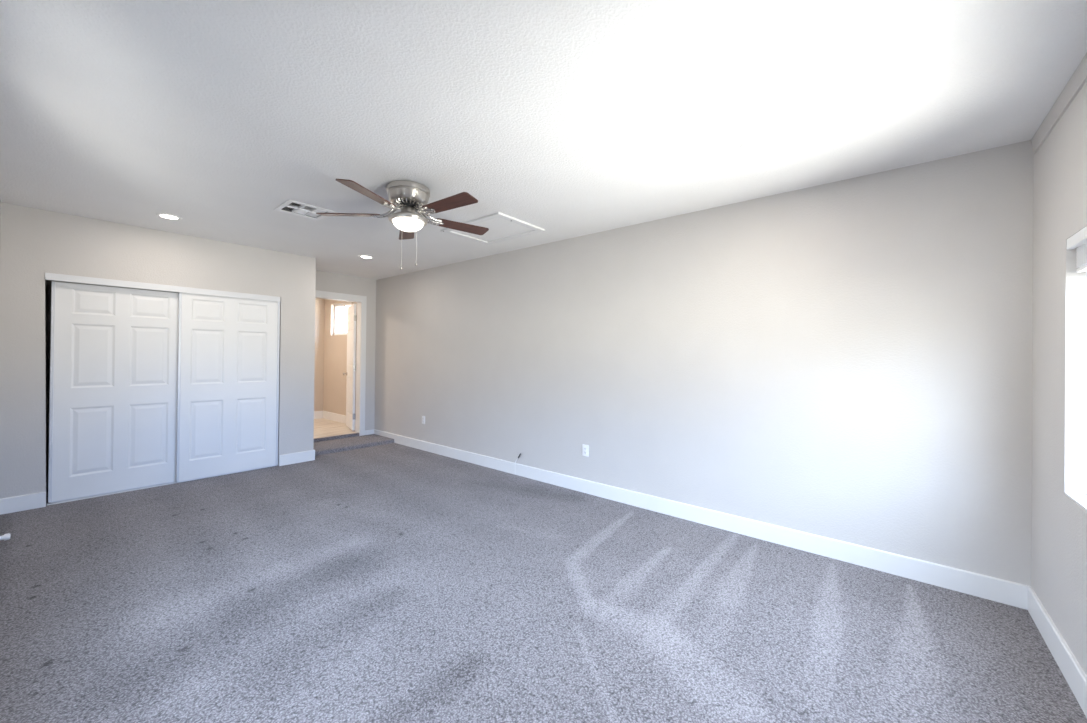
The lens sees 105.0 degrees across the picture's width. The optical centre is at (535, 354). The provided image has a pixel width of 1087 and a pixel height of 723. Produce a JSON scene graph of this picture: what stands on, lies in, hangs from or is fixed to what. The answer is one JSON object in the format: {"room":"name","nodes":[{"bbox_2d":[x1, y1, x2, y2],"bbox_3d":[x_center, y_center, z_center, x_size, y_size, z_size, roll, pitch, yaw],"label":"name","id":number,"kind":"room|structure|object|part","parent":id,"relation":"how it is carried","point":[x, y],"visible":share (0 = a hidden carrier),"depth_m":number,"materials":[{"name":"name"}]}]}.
{"room":"empty bedroom","nodes":[
{"label":"empty bedroom","id":0,"kind":"room"},
{"bbox_2d":[0,199,0,250],"bbox_3d":[-2.257,0.072,1.531,6.782,2.490,0.120,0,0,40],"label":"wall","id":1,"kind":"structure","parent":0,"point":[0,199],"depth_m":3.23,"materials":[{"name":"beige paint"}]},
{"bbox_2d":[45,280,232,487],"bbox_3d":[-4.038,0.066,4.595,0.100,2.490,2.243,0,0,40],"label":"wall","id":2,"kind":"structure","parent":0,"point":[48,283],"depth_m":3.90,"materials":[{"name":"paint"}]},
{"bbox_2d":[0,202,315,498],"bbox_3d":[-3.472,0.071,4.180,0.100,2.490,2.343,0,0,40],"label":"wall","id":3,"kind":"structure","parent":0,"point":[35,242],"depth_m":3.65,"materials":[{"name":"beige paint"}]},
{"bbox_2d":[0,492,45,514],"bbox_3d":[-4.118,1.194,3.341,0.014,0.122,0.251,0,0,40],"label":"baseboard","id":4,"kind":"structure","parent":3,"relation":"attached to","point":[36,500],"depth_m":3.34,"materials":[{"name":"white paint"}]},
{"bbox_2d":[45,273,279,301],"bbox_3d":[-3.502,-0.631,4.114,0.092,0.058,1.734,0,0,40],"label":"closet track","id":5,"kind":"object","parent":3,"relation":"attached to","point":[48,276],"visible":1,"depth_m":3.93,"materials":[{"name":"white wood"}]},
{"bbox_2d":[48,281,177,502],"bbox_3d":[-3.793,0.324,3.820,0.043,1.857,0.858,0,0,40],"label":"sliding closet door","id":6,"kind":"structure","parent":5,"relation":"hanging from","point":[114,350],"depth_m":3.76,"materials":[{"name":"white paint"}]},
{"bbox_3d":[-4.065,0.316,3.501,0.043,1.849,0.020,0,0,40],"label":"edge rail","id":7,"kind":"part","parent":6,"relation":"part of","materials":[{"name":"white wood"}]},
{"bbox_3d":[-3.805,1.246,3.817,0.018,0.012,0.826,0,0,40],"label":"rail","id":8,"kind":"part","parent":6,"relation":"part of","materials":[{"name":"white wood"}]},
{"bbox_2d":[176,292,279,481],"bbox_3d":[-3.226,0.333,4.423,0.043,1.862,0.884,0,0,40],"label":"sliding closet door","id":9,"kind":"structure","parent":5,"relation":"hanging from","point":[228,358],"depth_m":4.38,"materials":[{"name":"white paint"}]},
{"bbox_3d":[-3.506,0.324,4.094,0.043,1.854,0.020,0,0,40],"label":"edge rail","id":10,"kind":"part","parent":9,"relation":"part of","materials":[{"name":"white wood"}]},
{"bbox_3d":[-3.238,1.258,4.420,0.018,0.012,0.852,0,0,40],"label":"rail","id":11,"kind":"part","parent":9,"relation":"part of","materials":[{"name":"white wood"}]},
{"bbox_3d":[-2.946,0.333,4.752,0.043,1.854,0.020,0,0,40],"label":"edge rail","id":12,"kind":"part","parent":9,"relation":"part of","materials":[{"name":"white wood"}]},
{"bbox_2d":[47,465,277,504],"bbox_3d":[-3.525,1.262,4.131,0.065,0.006,1.711,0,0,40],"label":"trim","id":13,"kind":"structure","parent":3,"relation":"attached to","point":[276,465],"depth_m":3.79,"materials":[{"name":"white metal"}]},
{"bbox_2d":[279,450,314,465],"bbox_3d":[-2.797,1.216,4.895,0.014,0.122,0.383,0,0,40],"label":"baseboard","id":14,"kind":"structure","parent":3,"relation":"attached to","point":[292,458],"depth_m":4.88,"materials":[{"name":"white paint"}]},
{"bbox_2d":[314,298,324,410],"bbox_3d":[-4.660,0.070,6.963,0.120,2.490,2.115,0,0,40],"label":"wall","id":15,"kind":"structure","parent":0,"point":[319,303],"depth_m":7.67,"materials":[{"name":"beige paint"}]},
{"bbox_2d":[314,411,322,418],"bbox_3d":[-4.582,1.104,6.960,0.014,0.135,1.995,0,0,40],"label":"baseboard","id":16,"kind":"structure","parent":15,"relation":"attached to","point":[317,414],"depth_m":7.65,"materials":[{"name":"white paint"}]},
{"bbox_2d":[314,418,356,438],"bbox_3d":[-3.874,1.249,6.357,1.876,0.145,1.995,0,0,40],"label":"floor","id":17,"kind":"structure","parent":0,"point":[323,427],"depth_m":6.63,"materials":[{"name":"beige tile"}]},
{"bbox_2d":[316,271,375,429],"bbox_3d":[-2.964,0.085,6.013,0.120,2.490,1.309,0,0,40],"label":"wall","id":18,"kind":"structure","parent":0,"point":[325,281],"depth_m":6.38,"materials":[{"name":"beige paint"}]},
{"bbox_2d":[314,433,358,441],"bbox_3d":[-2.929,1.225,5.995,0.029,0.087,0.807,0,0,40],"label":"trim","id":19,"kind":"structure","parent":18,"relation":"attached to","point":[352,434],"depth_m":6.02,"materials":[{"name":"grey metal"}]},
{"bbox_2d":[315,290,366,435],"bbox_3d":[-2.950,0.172,6.019,0.136,2.112,0.959,0,0,40],"label":"door frame","id":20,"kind":"structure","parent":18,"relation":"attached to","point":[322,294],"depth_m":6.30,"materials":[{"name":"white paint"}]},
{"bbox_2d":[343,303,356,430],"bbox_3d":[-2.961,0.197,6.615,0.101,1.945,0.622,1,0,-34],"label":"door","id":21,"kind":"structure","parent":18,"relation":"in","point":[351,310],"depth_m":6.54,"materials":[{"name":"white paint"}]},
{"bbox_2d":[365,429,373,434],"bbox_3d":[-2.553,1.199,6.403,0.014,0.069,0.159,0,0,40],"label":"baseboard","id":22,"kind":"structure","parent":18,"relation":"attached to","point":[367,432],"depth_m":6.39,"materials":[{"name":"white paint"}]},
{"bbox_2d":[0,0,1086,279],"bbox_3d":[-1.798,-1.208,3.642,8.830,0.100,3.905,0,0,40],"label":"ceiling","id":23,"kind":"structure","parent":0,"point":[568,119],"depth_m":1.90,"materials":[{"name":"paint"}]},
{"bbox_2d":[155,213,181,219],"bbox_3d":[-3.133,-1.170,3.562,0.172,0.006,0.172,0,0,40],"label":"recessed light","id":24,"kind":"object","parent":23,"relation":"in","point":[161,215],"visible":1,"depth_m":3.55,"materials":[{"name":"white plastic"}]},
{"bbox_2d":[273,199,334,220],"bbox_3d":[-1.867,-1.206,3.368,0.340,0.108,0.342,0,0,40],"label":"ceiling vent","id":25,"kind":"object","parent":23,"relation":"in","point":[294,207],"visible":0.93,"depth_m":3.38,"materials":[{"name":"white plastic"}]},
{"bbox_2d":[358,255,373,258],"bbox_3d":[-2.018,-1.151,4.958,0.172,0.006,0.172,0,0,40],"label":"recessed light","id":26,"kind":"object","parent":23,"relation":"in","point":[360,256],"visible":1,"depth_m":4.96,"materials":[{"name":"white plastic"}]},
{"bbox_2d":[316,179,488,269],"bbox_3d":[-0.855,-0.857,2.887,1.168,0.588,1.193,0,0,40],"label":"ceiling fan","id":27,"kind":"object","parent":23,"relation":"hanging from","point":[408,196],"visible":1,"depth_m":2.80,"materials":[{"name":"brown wood"}]},
{"bbox_3d":[-1.288,-0.966,2.896,0.431,0.006,0.123,1,10,-1],"label":"blade","id":28,"kind":"part","parent":27,"relation":"part of","materials":[{"name":"brown wood"}]},
{"bbox_3d":[-1.008,-0.965,2.517,0.123,0.006,0.431,12,3,17],"label":"blade","id":29,"kind":"part","parent":27,"relation":"part of","materials":[{"name":"brown wood"}]},
{"bbox_3d":[-1.014,-0.961,3.279,0.123,0.006,0.431,-11,3,-18],"label":"blade","id":30,"kind":"part","parent":27,"relation":"part of","materials":[{"name":"brown wood"}]},
{"bbox_3d":[-0.888,-0.887,2.899,0.206,0.062,0.206,0,0,40],"label":"glass globe","id":31,"kind":"part","parent":27,"relation":"part of","materials":[{"name":"white glass"}]},
{"bbox_3d":[-0.561,-0.959,2.667,0.431,0.006,0.123,0,-11,35],"label":"blade","id":32,"kind":"part","parent":27,"relation":"part of","materials":[{"name":"brown wood"}]},
{"bbox_3d":[-0.565,-0.957,3.138,0.431,0.006,0.123,1,-11,-37],"label":"blade","id":33,"kind":"part","parent":27,"relation":"part of","materials":[{"name":"brown wood"}]},
{"bbox_2d":[441,212,544,244],"bbox_3d":[-0.399,-1.131,3.821,0.760,0.022,0.590,0,0,40],"label":"attic hatch","id":34,"kind":"object","parent":23,"relation":"attached to","point":[502,227],"visible":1,"depth_m":3.79,"materials":[{"name":"white paint"}]},
{"bbox_3d":[-0.399,-1.138,3.821,0.636,0.006,0.466,0,0,40],"label":"hatch panel","id":35,"kind":"part","parent":34,"relation":"part of","materials":[{"name":"paint"}]},
{"bbox_2d":[0,443,1086,722],"bbox_3d":[-1.124,1.286,2.960,6.653,0.001,3.552,0,0,40],"label":"floor","id":36,"kind":"structure","parent":0,"point":[391,582],"depth_m":2.06,"materials":[{"name":"grey carpet"}]},
{"bbox_2d":[0,533,10,540],"bbox_3d":[-3.512,1.207,2.734,0.072,0.072,0.084,0,0,40],"label":"door stop","id":37,"kind":"object","parent":36,"relation":"on","point":[4,537],"visible":1,"depth_m":2.74,"materials":[{"name":"white plastic"}]},
{"bbox_2d":[313,434,393,455],"bbox_3d":[-2.673,1.256,5.815,0.593,0.052,1.207,0,0,40],"label":"step","id":38,"kind":"structure","parent":36,"relation":"on","point":[350,443],"depth_m":5.78,"materials":[{"name":"grey carpet"}]},
{"bbox_2d":[323,140,1033,585],"bbox_3d":[-0.639,0.106,4.993,8.800,2.490,0.148,0,0,40],"label":"wall","id":39,"kind":"structure","parent":0,"point":[848,360],"depth_m":2.92,"materials":[{"name":"beige paint"}]},
{"bbox_2d":[323,411,355,423],"bbox_3d":[-3.259,1.119,7.136,1.773,0.135,0.014,0,0,40],"label":"baseboard","id":40,"kind":"structure","parent":39,"relation":"attached to","point":[326,415],"depth_m":7.39,"materials":[{"name":"white paint"}]},
{"bbox_2d":[334,302,351,334],"bbox_3d":[-3.367,-0.614,7.367,0.780,0.560,0.040,0,0,40],"label":"window","id":41,"kind":"structure","parent":39,"relation":"in","point":[344,305],"depth_m":7.45,"materials":[{"name":"white plastic"}]},
{"bbox_2d":[582,444,588,456],"bbox_3d":[0.466,0.910,3.937,0.070,0.108,0.010,0,0,40],"label":"wall outlet","id":42,"kind":"object","parent":39,"relation":"attached to","point":[585,448],"visible":1,"depth_m":3.93,"materials":[{"name":"white plastic"}]},
{"bbox_2d":[374,429,1027,609],"bbox_3d":[0.022,1.244,4.308,6.625,0.122,0.014,0,0,40],"label":"baseboard","id":43,"kind":"structure","parent":39,"relation":"attached to","point":[1007,592],"depth_m":2.88,"materials":[{"name":"white paint"}]},
{"bbox_2d":[1031,81,1086,674],"bbox_3d":[1.469,0.109,0.772,0.120,2.490,3.552,0,0,40],"label":"wall","id":44,"kind":"structure","parent":0,"point":[1059,339],"depth_m":1.80,"materials":[{"name":"beige paint"}]},
{"bbox_2d":[1028,585,1086,717],"bbox_3d":[1.406,1.243,0.810,0.014,0.122,3.552,0,0,40],"label":"baseboard","id":45,"kind":"structure","parent":44,"relation":"attached to","point":[1076,678],"depth_m":1.75,"materials":[{"name":"white paint"}]},
{"bbox_2d":[1031,53,1086,152],"bbox_3d":[1.433,-1.091,0.819,0.009,0.090,3.550,0,0,40],"label":"trim","id":46,"kind":"structure","parent":44,"relation":"attached to","point":[1078,79],"depth_m":1.78,"materials":[{"name":"beige paint"}]},
{"bbox_2d":[1065,493,1086,510],"bbox_3d":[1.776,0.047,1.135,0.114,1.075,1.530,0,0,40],"label":"window sill","id":47,"kind":"structure","parent":44,"relation":"in","point":[1081,500],"depth_m":1.67,"materials":[{"name":"white paint"}]},
{"bbox_2d":[1067,226,1086,272],"bbox_3d":[1.761,-0.417,1.153,0.065,0.145,1.518,0,0,40],"label":"window blind","id":48,"kind":"object","parent":44,"relation":"attached to","point":[1079,240],"visible":1,"depth_m":1.67,"materials":[{"name":"white plastic"}]},
{"bbox_3d":[1.769,-0.353,1.146,0.040,0.016,1.498,0,0,40],"label":"rail","id":49,"kind":"part","parent":48,"relation":"part of","materials":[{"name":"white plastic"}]}
]}

